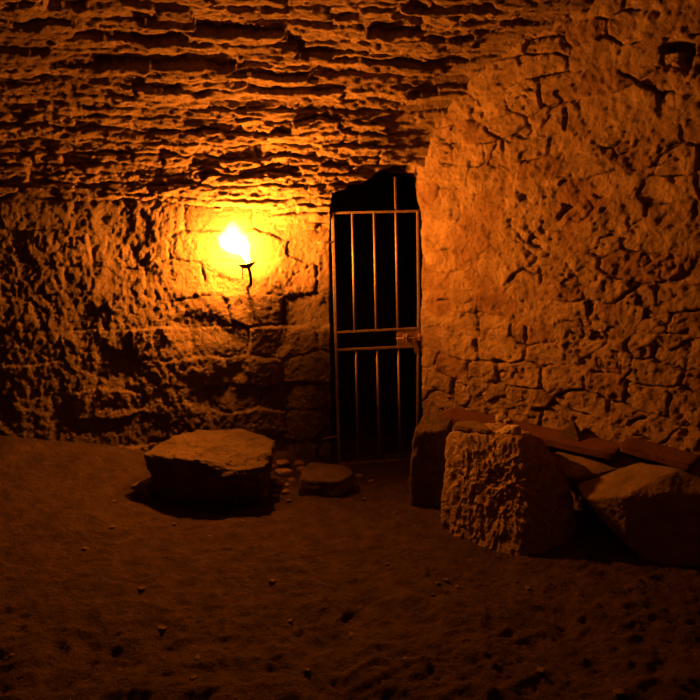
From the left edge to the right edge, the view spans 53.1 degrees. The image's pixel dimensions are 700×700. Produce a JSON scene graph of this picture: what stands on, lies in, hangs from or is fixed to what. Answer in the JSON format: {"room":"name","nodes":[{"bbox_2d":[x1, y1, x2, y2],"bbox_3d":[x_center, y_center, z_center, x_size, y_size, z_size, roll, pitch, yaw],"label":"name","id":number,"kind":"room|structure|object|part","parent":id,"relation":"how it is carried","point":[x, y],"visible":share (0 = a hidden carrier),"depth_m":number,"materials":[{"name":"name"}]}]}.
{"room":"prison interior","nodes":[
{"label":"prison interior","id":0,"kind":"room"},
{"bbox_2d":[0,188,331,460],"bbox_3d":[-2.204,0.101,4.471,4.380,2.210,0.558,-3,11,-16],"label":"wall","id":1,"kind":"structure","parent":0,"point":[136,325],"depth_m":4.56,"materials":[{"name":"stone"}]},
{"bbox_2d":[232,234,255,287],"bbox_3d":[-0.695,-0.606,4.435,0.201,0.432,0.309,7,12,35],"label":"torch","id":2,"kind":"object","parent":1,"relation":"attached to","point":[237,245],"visible":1,"depth_m":4.40,"materials":[{"name":"metal"}]},
{"bbox_3d":[-0.651,-0.540,4.425,0.120,0.053,0.080,-1,10,-8],"label":"dish","id":3,"kind":"part","parent":2,"relation":"part of","materials":[{"name":"metal"}]},
{"bbox_2d":[317,177,422,464],"bbox_3d":[0.181,-0.164,4.750,0.802,1.970,0.072,-1,10,-8],"label":"gate","id":4,"kind":"object","parent":1,"relation":"attached to","point":[409,337],"visible":0.96,"depth_m":4.78,"materials":[{"name":"metal"}]},
{"bbox_3d":[-0.096,-0.050,4.756,0.055,1.742,0.020,-1,10,-8],"label":"post","id":5,"kind":"part","parent":4,"relation":"part of","materials":[{"name":"metal"}]},
{"bbox_3d":[0.167,-0.915,4.639,0.589,0.030,0.018,-1,10,-8],"label":"rail","id":6,"kind":"part","parent":4,"relation":"part of","materials":[{"name":"metal"}]},
{"bbox_3d":[0.196,0.788,4.947,0.553,0.026,0.018,-1,10,-8],"label":"rail","id":7,"kind":"part","parent":4,"relation":"part of","materials":[{"name":"metal"}]},
{"bbox_3d":[0.170,-0.012,4.800,0.550,0.026,0.018,-1,10,-8],"label":"rail","id":8,"kind":"part","parent":4,"relation":"part of","materials":[{"name":"metal"}]},
{"bbox_3d":[0.190,-0.135,4.781,0.604,0.032,0.018,-1,10,-8],"label":"rail","id":9,"kind":"part","parent":4,"relation":"part of","materials":[{"name":"metal"}]},
{"bbox_3d":[0.403,-0.085,4.816,0.169,0.136,0.004,-1,10,-8],"label":"latch plate","id":10,"kind":"part","parent":4,"relation":"part of","materials":[{"name":"metal"}]},
{"bbox_3d":[0.473,0.217,4.885,0.023,1.136,0.020,-1,10,-8],"label":"post","id":11,"kind":"part","parent":4,"relation":"part of","materials":[{"name":"metal"}]},
{"bbox_3d":[0.460,-0.638,4.730,0.031,0.604,0.020,-1,10,-8],"label":"post","id":12,"kind":"part","parent":4,"relation":"part of","materials":[{"name":"metal"}]},
{"bbox_2d":[0,0,593,229],"bbox_3d":[0.483,-1.055,2.112,9.106,1.394,5.940,-1,10,-8],"label":"ceiling","id":13,"kind":"structure","parent":0,"point":[281,106],"depth_m":4.09,"materials":[{"name":"stone"}]},
{"bbox_2d":[0,404,699,699],"bbox_3d":[0.450,1.016,2.772,10.700,0.450,7.500,0,10,0],"label":"floor","id":14,"kind":"structure","parent":0,"point":[594,611],"depth_m":3.14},
{"bbox_2d":[131,480,153,494],"bbox_3d":[-1.279,0.854,4.329,0.132,0.086,0.127,2,10,13],"label":"stone","id":15,"kind":"object","parent":14,"relation":"on","point":[143,486],"visible":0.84,"depth_m":4.28,"materials":[{"name":"stone"}]},
{"bbox_2d":[157,625,166,631],"bbox_3d":[-0.781,1.159,2.911,0.035,0.017,0.026,4,11,23],"label":"pebble","id":16,"kind":"object","parent":14,"relation":"on","point":[160,628],"visible":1,"depth_m":2.90,"materials":[{"name":"stone"}]},
{"bbox_2d":[190,675,197,680],"bbox_3d":[-0.570,1.196,2.552,0.024,0.013,0.025,-7,12,-33],"label":"pebble","id":17,"kind":"object","parent":14,"relation":"on","point":[194,677],"visible":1,"depth_m":2.55,"materials":[{"name":"stone"}]},
{"bbox_2d":[144,428,275,508],"bbox_3d":[-0.857,0.760,4.371,0.770,0.398,0.630,0,10,0],"label":"boulder","id":18,"kind":"object","parent":14,"relation":"on","point":[230,467],"visible":0.94,"depth_m":4.17,"materials":[{"name":"stone"}]},
{"bbox_2d":[272,479,283,486],"bbox_3d":[-0.464,0.857,4.491,0.056,0.035,0.065,9,13,40],"label":"rubble stone","id":19,"kind":"object","parent":14,"relation":"on","point":[278,482],"visible":1,"depth_m":4.47,"materials":[{"name":"beige stone"}]},
{"bbox_2d":[277,459,289,467],"bbox_3d":[-0.454,0.776,4.752,0.083,0.053,0.098,-4,11,-23],"label":"rubble stone","id":20,"kind":"object","parent":14,"relation":"on","point":[283,463],"visible":0.91,"depth_m":4.72,"materials":[{"name":"beige stone"}]},
{"bbox_2d":[275,468,292,478],"bbox_3d":[-0.436,0.818,4.617,0.113,0.067,0.086,-2,10,-14],"label":"rubble stone","id":21,"kind":"object","parent":14,"relation":"on","point":[281,473],"visible":0.94,"depth_m":4.58,"materials":[{"name":"beige stone"}]},
{"bbox_2d":[282,489,289,493],"bbox_3d":[-0.402,0.886,4.379,0.044,0.023,0.042,9,14,42],"label":"rubble stone","id":22,"kind":"object","parent":14,"relation":"on","point":[285,491],"visible":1,"depth_m":4.37,"materials":[{"name":"beige stone"}]},
{"bbox_2d":[287,477,295,481],"bbox_3d":[-0.380,0.847,4.551,0.049,0.029,0.062,-5,11,-26],"label":"rubble stone","id":23,"kind":"object","parent":14,"relation":"on","point":[291,479],"visible":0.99,"depth_m":4.53,"materials":[{"name":"beige stone"}]},
{"bbox_2d":[294,460,303,466],"bbox_3d":[-0.349,0.779,4.769,0.060,0.047,0.079,-4,11,-20],"label":"rubble stone","id":24,"kind":"object","parent":14,"relation":"on","point":[297,463],"visible":0.8,"depth_m":4.74,"materials":[{"name":"beige stone"}]},
{"bbox_2d":[296,466,304,472],"bbox_3d":[-0.324,0.801,4.699,0.065,0.036,0.068,-4,11,-19],"label":"rubble stone","id":25,"kind":"object","parent":14,"relation":"on","point":[299,469],"visible":0.76,"depth_m":4.67,"materials":[{"name":"beige stone"}]},
{"bbox_2d":[298,462,353,496],"bbox_3d":[-0.149,0.829,4.460,0.348,0.145,0.272,0,10,0],"label":"flat stone","id":26,"kind":"object","parent":14,"relation":"on","point":[317,479],"visible":1,"depth_m":4.37,"materials":[{"name":"beige stone"}]},
{"bbox_2d":[355,473,363,478],"bbox_3d":[0.062,0.842,4.660,0.056,0.034,0.043,6,12,31],"label":"rubble stone","id":27,"kind":"object","parent":14,"relation":"on","point":[359,476],"visible":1,"depth_m":4.64,"materials":[{"name":"beige stone"}]},
{"bbox_2d":[409,413,452,506],"bbox_3d":[0.503,0.681,4.270,0.240,0.535,0.354,4,11,20],"label":"block","id":28,"kind":"object","parent":14,"relation":"on","point":[427,464],"visible":0.72,"depth_m":4.14,"materials":[{"name":"stone"}]},
{"bbox_2d":[440,422,576,555],"bbox_3d":[0.879,0.752,3.854,0.566,0.586,0.660,-10,14,-43],"label":"squared block","id":29,"kind":"object","parent":14,"relation":"on","point":[506,493],"visible":0.96,"depth_m":3.74,"materials":[{"name":"stone"}]},
{"bbox_2d":[452,421,491,432],"bbox_3d":[0.699,0.431,3.955,0.221,0.034,0.150,4,11,19],"label":"flat stone","id":30,"kind":"object","parent":29,"relation":"on","point":[466,426],"visible":1,"depth_m":3.91,"materials":[{"name":"beige stone"}]},
{"bbox_2d":[496,425,520,434],"bbox_3d":[0.881,0.438,3.869,0.146,0.056,0.083,0,10,0],"label":"lump","id":31,"kind":"object","parent":29,"relation":"on","point":[509,429],"visible":1,"depth_m":3.84,"materials":[{"name":"stone"}]},
{"bbox_2d":[536,666,543,674],"bbox_3d":[0.704,1.185,2.586,0.027,0.017,0.035,6,12,29],"label":"pebble","id":32,"kind":"object","parent":14,"relation":"on","point":[540,670],"visible":1,"depth_m":2.58,"materials":[{"name":"stone"}]},
{"bbox_2d":[613,688,624,697],"bbox_3d":[0.939,1.198,2.444,0.037,0.020,0.031,-1,10,-7],"label":"pebble","id":33,"kind":"object","parent":14,"relation":"on","point":[618,692],"visible":1,"depth_m":2.43,"materials":[{"name":"stone"}]},
{"bbox_2d":[578,460,699,565],"bbox_3d":[1.602,0.817,3.600,0.818,0.522,0.304,3,10,14],"label":"block","id":34,"kind":"object","parent":14,"relation":"on","point":[652,507],"visible":0.98,"depth_m":3.50,"materials":[{"name":"stone"}]},
{"bbox_2d":[619,437,699,470],"bbox_3d":[1.612,0.539,3.653,0.126,0.080,0.380,-10,14,-44],"label":"stone","id":35,"kind":"object","parent":34,"relation":"on","point":[673,457],"visible":1,"depth_m":3.62,"materials":[{"name":"brown stone"}]},
{"bbox_3d":[1.380,0.850,3.926,0.110,0.311,0.234,-9,14,-42],"label":"prop stone","id":36,"kind":"object","parent":14,"relation":"on","visible":0},
{"bbox_2d":[551,450,641,494],"bbox_3d":[1.332,0.689,3.883,0.483,0.227,0.230,9,13,41],"label":"tilted slab","id":37,"kind":"object","parent":36,"relation":"on","point":[578,468],"visible":0.55,"depth_m":3.85,"materials":[{"name":"stone"}]},
{"bbox_3d":[0.748,0.705,4.510,0.301,0.446,0.302,0,10,0],"label":"foot stone","id":38,"kind":"object","parent":14,"relation":"on","visible":0},
{"bbox_2d":[441,408,621,459],"bbox_3d":[1.044,0.488,4.198,0.140,0.080,1.170,-10,14,-44],"label":"slab","id":39,"kind":"object","parent":38,"relation":"on","point":[588,445],"visible":0.52,"depth_m":4.00,"materials":[{"name":"stone"}]},
{"bbox_2d":[495,413,506,422],"bbox_3d":[0.934,0.424,4.332,0.071,0.058,0.073,0,10,0],"label":"crumb","id":40,"kind":"object","parent":39,"relation":"on","point":[499,417],"visible":0.85,"depth_m":4.31,"materials":[{"name":"stone"}]},
{"bbox_2d":[503,418,510,422],"bbox_3d":[0.964,0.438,4.294,0.046,0.034,0.046,0,10,0],"label":"crumb","id":41,"kind":"object","parent":39,"relation":"on","point":[505,420],"visible":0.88,"depth_m":4.28,"materials":[{"name":"stone"}]},
{"bbox_2d":[557,421,582,441],"bbox_3d":[1.266,0.459,3.998,0.142,0.098,0.093,9,14,41],"label":"stone","id":42,"kind":"object","parent":39,"relation":"on","point":[571,431],"visible":1,"depth_m":3.98,"materials":[{"name":"beige stone"}]},
{"bbox_2d":[329,174,422,414],"bbox_3d":[0.072,-0.360,5.944,1.163,2.600,1.568,-2,10,-9],"label":"doorway","id":43,"kind":"structure","parent":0,"point":[376,193],"depth_m":6.65,"materials":[{"name":"stone"}]},
{"bbox_2d":[373,170,405,176],"bbox_3d":[0.087,-1.482,5.675,1.120,0.046,1.700,-1,10,-8],"label":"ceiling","id":44,"kind":"structure","parent":0,"point":[384,173],"depth_m":6.45,"materials":[{"name":"stone"}]},
{"bbox_2d":[388,0,699,508],"bbox_3d":[2.962,-0.184,2.585,0.519,3.433,7.250,-10,14,-44],"label":"wall","id":45,"kind":"structure","parent":0,"point":[558,197],"depth_m":3.92,"materials":[{"name":"stone"}]}
]}

